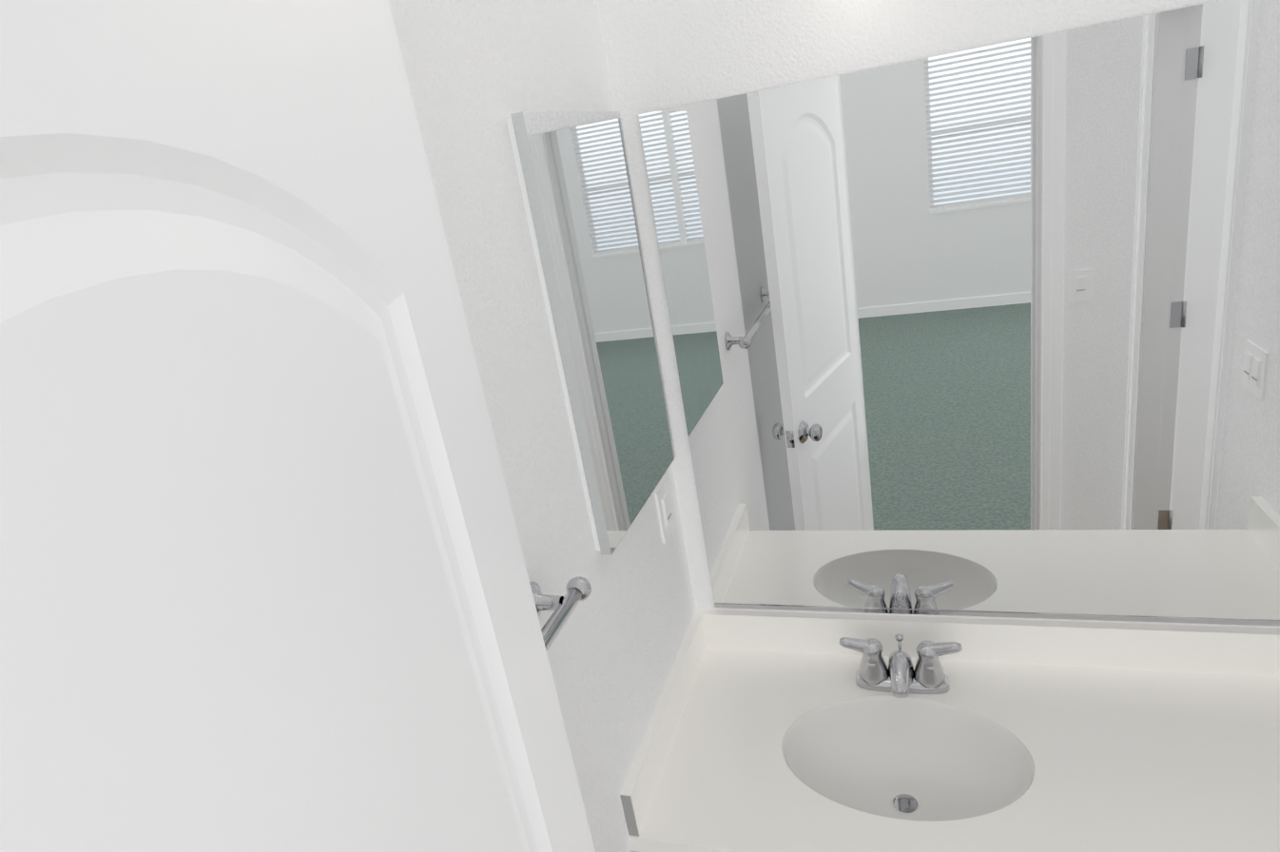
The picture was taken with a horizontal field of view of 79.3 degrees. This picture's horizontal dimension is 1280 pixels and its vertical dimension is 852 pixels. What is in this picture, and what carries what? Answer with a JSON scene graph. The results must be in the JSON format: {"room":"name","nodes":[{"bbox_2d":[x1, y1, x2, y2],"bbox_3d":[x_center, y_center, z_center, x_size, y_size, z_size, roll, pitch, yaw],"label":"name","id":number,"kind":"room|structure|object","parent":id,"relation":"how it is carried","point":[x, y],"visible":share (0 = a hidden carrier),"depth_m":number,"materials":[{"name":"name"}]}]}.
{"room":"bathroom","nodes":[
{"label":"bathroom","id":0,"kind":"room"},
{"bbox_2d":[0,0,595,851],"bbox_3d":[-0.078,0.718,0.567,0.161,2.030,0.770,-7,19,7],"label":"entry door","id":1,"kind":"structure","parent":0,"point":[264,582],"depth_m":0.36,"materials":[{"name":"white wood"}]},
{"bbox_2d":[387,0,699,851],"bbox_3d":[-0.281,0.288,0.835,0.120,2.740,1.770,-3,20,20],"label":"wall","id":2,"kind":"structure","parent":0,"point":[479,72],"depth_m":1.11,"materials":[{"name":"paint"}]},
{"bbox_2d":[529,576,591,651],"bbox_3d":[-0.205,0.347,0.750,0.074,0.054,0.722,-3,20,20],"label":"towel bar","id":3,"kind":"object","parent":2,"relation":"attached to","point":[578,589],"visible":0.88,"depth_m":1.02,"materials":[{"name":"silver metal"}]},
{"bbox_2d":[506,111,676,554],"bbox_3d":[-0.054,-0.176,1.313,0.028,0.669,0.399,-3,20,20],"label":"mirrored medicine cabinet","id":4,"kind":"object","parent":2,"relation":"attached to","point":[574,181],"visible":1,"depth_m":1.24,"materials":[{"name":"silver glass"}]},
{"bbox_2d":[654,478,674,543],"bbox_3d":[0.054,0.173,1.587,0.012,0.114,0.072,-3,20,20],"label":"electrical outlet","id":5,"kind":"object","parent":2,"relation":"attached to","point":[664,510],"visible":1,"depth_m":1.57,"materials":[{"name":"white plastic"}]},
{"bbox_2d":[601,0,1279,628],"bbox_3d":[1.421,-0.132,1.180,3.126,2.740,0.120,-3,20,20],"label":"wall","id":6,"kind":"structure","parent":0,"point":[667,53],"depth_m":1.32,"materials":[{"name":"paint"}]},
{"bbox_2d":[638,0,1279,626],"bbox_3d":[0.636,-0.107,1.383,1.175,1.051,0.008,-3,20,20],"label":"vanity mirror","id":7,"kind":"object","parent":6,"relation":"attached to","point":[990,331],"visible":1,"depth_m":1.37,"materials":[{"name":"silver glass"}]},
{"bbox_3d":[1.383,1.495,0.845,3.126,0.060,1.910,-3,20,20],"label":"floor","id":8,"kind":"structure","parent":0,"visible":0},
{"bbox_2d":[620,608,1279,851],"bbox_3d":[0.705,0.887,1.459,1.252,0.895,0.548,-3,20,20],"label":"bathroom vanity","id":9,"kind":"object","parent":8,"relation":"on","point":[775,731],"visible":1,"depth_m":1.43,"materials":[{"name":"white stone"}]},
{"bbox_2d":[838,633,962,698],"bbox_3d":[0.508,0.482,1.510,0.230,0.109,0.145,-3,20,20],"label":"faucet","id":10,"kind":"object","parent":9,"relation":"on","point":[872,678],"depth_m":1.53,"materials":[{"name":"silver metal"}]}
]}

